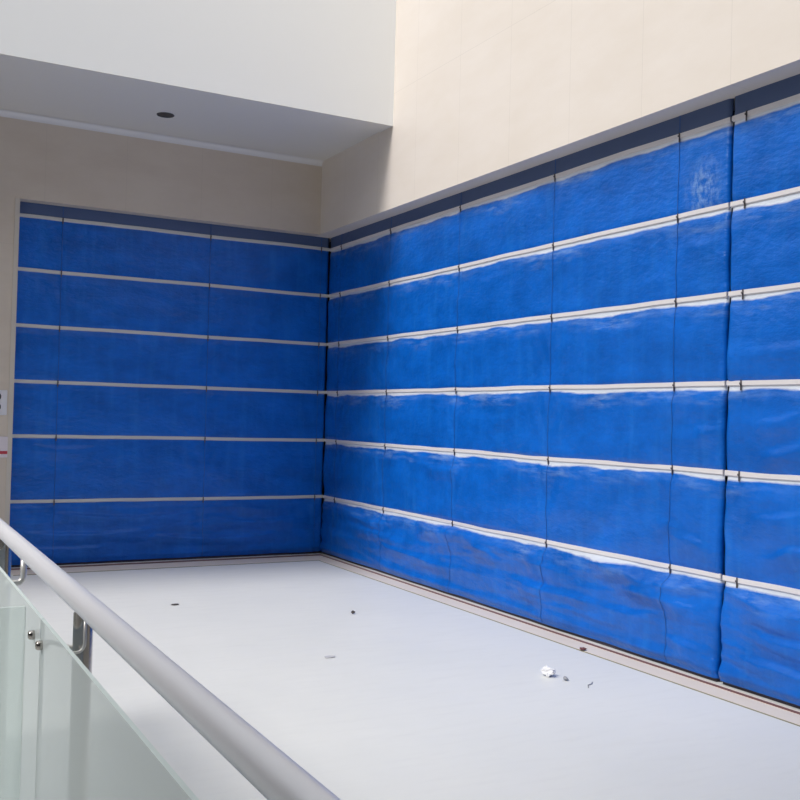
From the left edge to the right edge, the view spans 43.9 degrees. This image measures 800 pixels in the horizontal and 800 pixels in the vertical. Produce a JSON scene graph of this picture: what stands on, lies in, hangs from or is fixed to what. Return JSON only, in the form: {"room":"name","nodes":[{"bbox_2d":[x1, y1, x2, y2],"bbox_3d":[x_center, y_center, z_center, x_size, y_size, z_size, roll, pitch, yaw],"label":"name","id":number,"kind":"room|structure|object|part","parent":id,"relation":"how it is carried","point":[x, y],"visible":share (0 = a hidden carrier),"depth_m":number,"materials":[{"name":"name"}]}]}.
{"room":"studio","nodes":[
{"label":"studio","id":0,"kind":"room"},
{"bbox_2d":[0,116,330,540],"bbox_3d":[-6.537,-0.672,8.574,13.150,4.490,0.500,2,-1,-28],"label":"wall","id":1,"kind":"structure","parent":0,"point":[41,163],"depth_m":10.35,"materials":[{"name":"beige paint"}]},
{"bbox_2d":[0,390,6,414],"bbox_3d":[-4.013,0.020,9.652,0.366,0.245,0.010,2,-1,-28],"label":"notice sign","id":2,"kind":"object","parent":1,"relation":"attached to","point":[3,393],"visible":1,"depth_m":9.72,"materials":[{"name":"white paper"}]},
{"bbox_2d":[0,437,7,457],"bbox_3d":[-4.013,0.456,9.651,0.382,0.205,0.010,2,-1,-28],"label":"notice sign","id":3,"kind":"object","parent":1,"relation":"attached to","point":[3,440],"visible":1,"depth_m":9.72,"materials":[{"name":"white paper"}]},
{"bbox_2d":[5,198,19,524],"bbox_3d":[-3.899,-0.162,9.916,0.045,3.655,0.356,2,-1,-28],"label":"trim","id":4,"kind":"structure","parent":1,"relation":"attached to","point":[17,200],"depth_m":9.76,"materials":[{"name":"beige"}]},
{"bbox_2d":[0,109,323,166],"bbox_3d":[-6.453,-2.893,8.303,12.700,0.055,0.068,2,-1,-28],"label":"trim","id":5,"kind":"structure","parent":1,"relation":"attached to","point":[3,113],"depth_m":10.43,"materials":[{"name":"white"}]},
{"bbox_2d":[9,201,329,566],"bbox_3d":[-2.353,-0.131,10.702,3.412,3.699,0.093,2,-1,-28],"label":"curtain","id":6,"kind":"object","parent":1,"relation":"hanging from","point":[169,402],"visible":0.97,"depth_m":10.63,"materials":[{"name":"blue fabric"}]},
{"bbox_3d":[-2.389,1.387,10.670,3.413,0.621,0.082,2,-1,-29],"label":"fabric panel","id":7,"kind":"part","parent":6,"relation":"part of","materials":[{"name":"blue fabric"}]},
{"bbox_3d":[-2.382,0.752,10.697,3.413,0.659,0.047,2,-1,-29],"label":"fabric panel","id":8,"kind":"part","parent":6,"relation":"part of","materials":[{"name":"blue fabric"}]},
{"bbox_3d":[-2.367,0.151,10.708,3.412,0.557,0.034,2,-1,-29],"label":"fabric panel","id":9,"kind":"part","parent":6,"relation":"part of","materials":[{"name":"blue fabric"}]},
{"bbox_3d":[-2.355,-0.405,10.723,3.412,0.562,0.038,2,-1,-28],"label":"fabric panel","id":10,"kind":"part","parent":6,"relation":"part of","materials":[{"name":"blue fabric"}]},
{"bbox_3d":[-2.338,-0.966,10.727,3.412,0.569,0.034,2,-1,-29],"label":"fabric panel","id":11,"kind":"part","parent":6,"relation":"part of","materials":[{"name":"blue fabric"}]},
{"bbox_3d":[-2.327,-1.516,10.744,3.412,0.548,0.033,2,-1,-28],"label":"fabric panel","id":12,"kind":"part","parent":6,"relation":"part of","materials":[{"name":"blue fabric"}]},
{"bbox_3d":[-2.320,-1.881,10.754,3.412,0.198,0.024,2,-1,-28],"label":"head panel","id":13,"kind":"part","parent":6,"relation":"part of","materials":[{"name":"blue fabric"}]},
{"bbox_2d":[0,53,391,160],"bbox_3d":[-6.217,-3.047,7.774,12.800,0.272,2.222,2,-1,-28],"label":"ceiling","id":14,"kind":"structure","parent":0,"point":[30,86],"depth_m":9.59,"materials":[{"name":"white paint"}]},
{"bbox_2d":[157,112,173,117],"bbox_3d":[-2.292,-2.784,9.712,0.170,0.006,0.170,2,-1,-28],"label":"recessed light","id":15,"kind":"object","parent":14,"relation":"in","point":[160,114],"visible":1,"depth_m":9.72,"materials":[{"name":"grey metal"}]},
{"bbox_2d":[0,0,395,125],"bbox_3d":[-5.710,-4.675,6.946,12.800,3.520,0.270,2,-1,-28],"label":"wall","id":16,"kind":"structure","parent":0,"point":[333,57],"depth_m":9.07,"materials":[{"name":"white paint"}]},
{"bbox_2d":[11,551,799,799],"bbox_3d":[-2.730,1.681,1.617,13.350,0.250,16.350,2,-1,-28],"label":"floor","id":17,"kind":"structure","parent":0,"point":[419,697],"depth_m":5.63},
{"bbox_2d":[0,518,340,799],"bbox_3d":[-1.104,1.034,1.625,1.475,1.130,6.410,2,-1,-28],"label":"glass railing","id":18,"kind":"object","parent":17,"relation":"on","point":[63,736],"visible":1,"depth_m":2.23,"materials":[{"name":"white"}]},
{"bbox_3d":[-1.576,1.087,3.923,0.109,1.076,0.109,2,-1,-28],"label":"post","id":19,"kind":"part","parent":18,"relation":"part of","materials":[{"name":"silver metal"}]},
{"bbox_3d":[-1.704,1.067,2.591,1.344,0.965,0.010,2,-1,-28],"label":"glass pane","id":20,"kind":"part","parent":18,"relation":"part of","materials":[{"name":"green"}]},
{"bbox_3d":[-1.351,1.082,3.362,0.010,0.980,1.568,2,-1,-28],"label":"glass pane","id":21,"kind":"part","parent":18,"relation":"part of","materials":[{"name":"white"}]},
{"bbox_3d":[-0.827,1.084,2.543,0.109,1.076,0.109,2,-1,-28],"label":"post","id":22,"kind":"part","parent":18,"relation":"part of","materials":[{"name":"silver metal"}]},
{"bbox_3d":[-0.601,1.078,1.981,0.010,0.980,1.566,2,-1,-28],"label":"glass pane","id":23,"kind":"part","parent":18,"relation":"part of","materials":[{"name":"white"}]},
{"bbox_2d":[541,665,555,676],"bbox_3d":[0.936,1.697,6.225,0.075,0.067,0.101,2,-1,-28],"label":"crumpled paper","id":24,"kind":"object","parent":17,"relation":"on","point":[546,670],"visible":1,"depth_m":6.21,"materials":[{"name":"white paper"}]},
{"bbox_2d":[315,0,799,602],"bbox_3d":[3.001,-2.242,4.738,0.550,8.000,16.350,2,-1,-28],"label":"wall","id":25,"kind":"structure","parent":0,"point":[486,91],"depth_m":7.80,"materials":[{"name":"beige paint"}]},
{"bbox_2d":[11,554,799,724],"bbox_3d":[-0.190,1.704,6.487,3.318,0.004,9.087,2,-1,-28],"label":"trim","id":26,"kind":"structure","parent":25,"relation":"attached to","point":[762,707],"depth_m":7.82,"materials":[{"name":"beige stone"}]},
{"bbox_2d":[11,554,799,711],"bbox_3d":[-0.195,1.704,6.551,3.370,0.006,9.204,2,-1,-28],"label":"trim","id":27,"kind":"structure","parent":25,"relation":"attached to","point":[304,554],"depth_m":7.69,"materials":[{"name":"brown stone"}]},
{"bbox_2d":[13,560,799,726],"bbox_3d":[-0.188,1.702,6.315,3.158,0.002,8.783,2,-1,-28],"label":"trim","id":28,"kind":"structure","parent":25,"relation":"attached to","point":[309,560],"depth_m":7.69,"materials":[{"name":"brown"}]},
{"bbox_2d":[320,98,733,681],"bbox_3d":[0.556,-0.086,8.848,0.144,3.699,6.058,2,-1,-28],"label":"curtain","id":29,"kind":"object","parent":25,"relation":"hanging from","point":[527,389],"visible":1,"depth_m":7.69,"materials":[{"name":"blue fabric"}]},
{"bbox_3d":[0.516,1.431,8.822,0.144,0.622,6.058,2,-1,-28],"label":"fabric panel","id":30,"kind":"part","parent":29,"relation":"part of","materials":[{"name":"blue fabric"}]},
{"bbox_3d":[0.554,0.797,8.845,0.077,0.658,6.058,2,-1,-28],"label":"fabric panel","id":31,"kind":"part","parent":29,"relation":"part of","materials":[{"name":"blue fabric"}]},
{"bbox_3d":[0.574,0.197,8.857,0.060,0.562,6.058,2,-1,-28],"label":"fabric panel","id":32,"kind":"part","parent":29,"relation":"part of","materials":[{"name":"blue fabric"}]},
{"bbox_3d":[0.593,-0.358,8.869,0.050,0.563,6.058,2,-1,-28],"label":"fabric panel","id":33,"kind":"part","parent":29,"relation":"part of","materials":[{"name":"blue fabric"}]},
{"bbox_3d":[0.610,-0.918,8.880,0.044,0.568,6.058,2,-1,-28],"label":"fabric panel","id":34,"kind":"part","parent":29,"relation":"part of","materials":[{"name":"blue fabric"}]},
{"bbox_3d":[0.628,-1.470,8.891,0.036,0.549,6.058,2,-1,-28],"label":"fabric panel","id":35,"kind":"part","parent":29,"relation":"part of","materials":[{"name":"blue fabric"}]},
{"bbox_3d":[0.642,-1.834,8.899,0.027,0.199,6.057,2,-1,-28],"label":"head panel","id":36,"kind":"part","parent":29,"relation":"part of","materials":[{"name":"blue fabric"}]},
{"bbox_2d":[718,74,799,708],"bbox_3d":[2.774,-0.097,4.791,0.111,3.699,3.171,2,-1,-28],"label":"curtain","id":37,"kind":"object","parent":25,"relation":"hanging from","point":[760,622],"visible":0.98,"depth_m":5.91,"materials":[{"name":"blue fabric"}]},
{"bbox_3d":[2.735,1.420,4.766,0.108,0.623,3.170,2,-1,-28],"label":"fabric panel","id":38,"kind":"part","parent":37,"relation":"part of","materials":[{"name":"blue fabric"}]},
{"bbox_3d":[2.764,0.789,4.784,0.078,0.657,3.170,2,-1,-28],"label":"fabric panel","id":39,"kind":"part","parent":37,"relation":"part of","materials":[{"name":"blue fabric"}]},
{"bbox_3d":[2.779,0.186,4.793,0.061,0.560,3.170,2,-1,-28],"label":"fabric panel","id":40,"kind":"part","parent":37,"relation":"part of","materials":[{"name":"blue fabric"}]},
{"bbox_3d":[2.796,-0.370,4.804,0.055,0.562,3.170,2,-1,-28],"label":"fabric panel","id":41,"kind":"part","parent":37,"relation":"part of","materials":[{"name":"blue fabric"}]},
{"bbox_3d":[2.812,-0.929,4.814,0.036,0.568,3.171,2,-1,-28],"label":"fabric panel","id":42,"kind":"part","parent":37,"relation":"part of","materials":[{"name":"blue fabric"}]},
{"bbox_3d":[2.833,-1.480,4.827,0.037,0.546,3.170,2,-1,-28],"label":"fabric panel","id":43,"kind":"part","parent":37,"relation":"part of","materials":[{"name":"blue fabric"}]},
{"bbox_3d":[2.841,-1.847,4.832,0.026,0.196,3.170,2,-1,-28],"label":"head panel","id":44,"kind":"part","parent":37,"relation":"part of","materials":[{"name":"blue fabric"}]}
]}

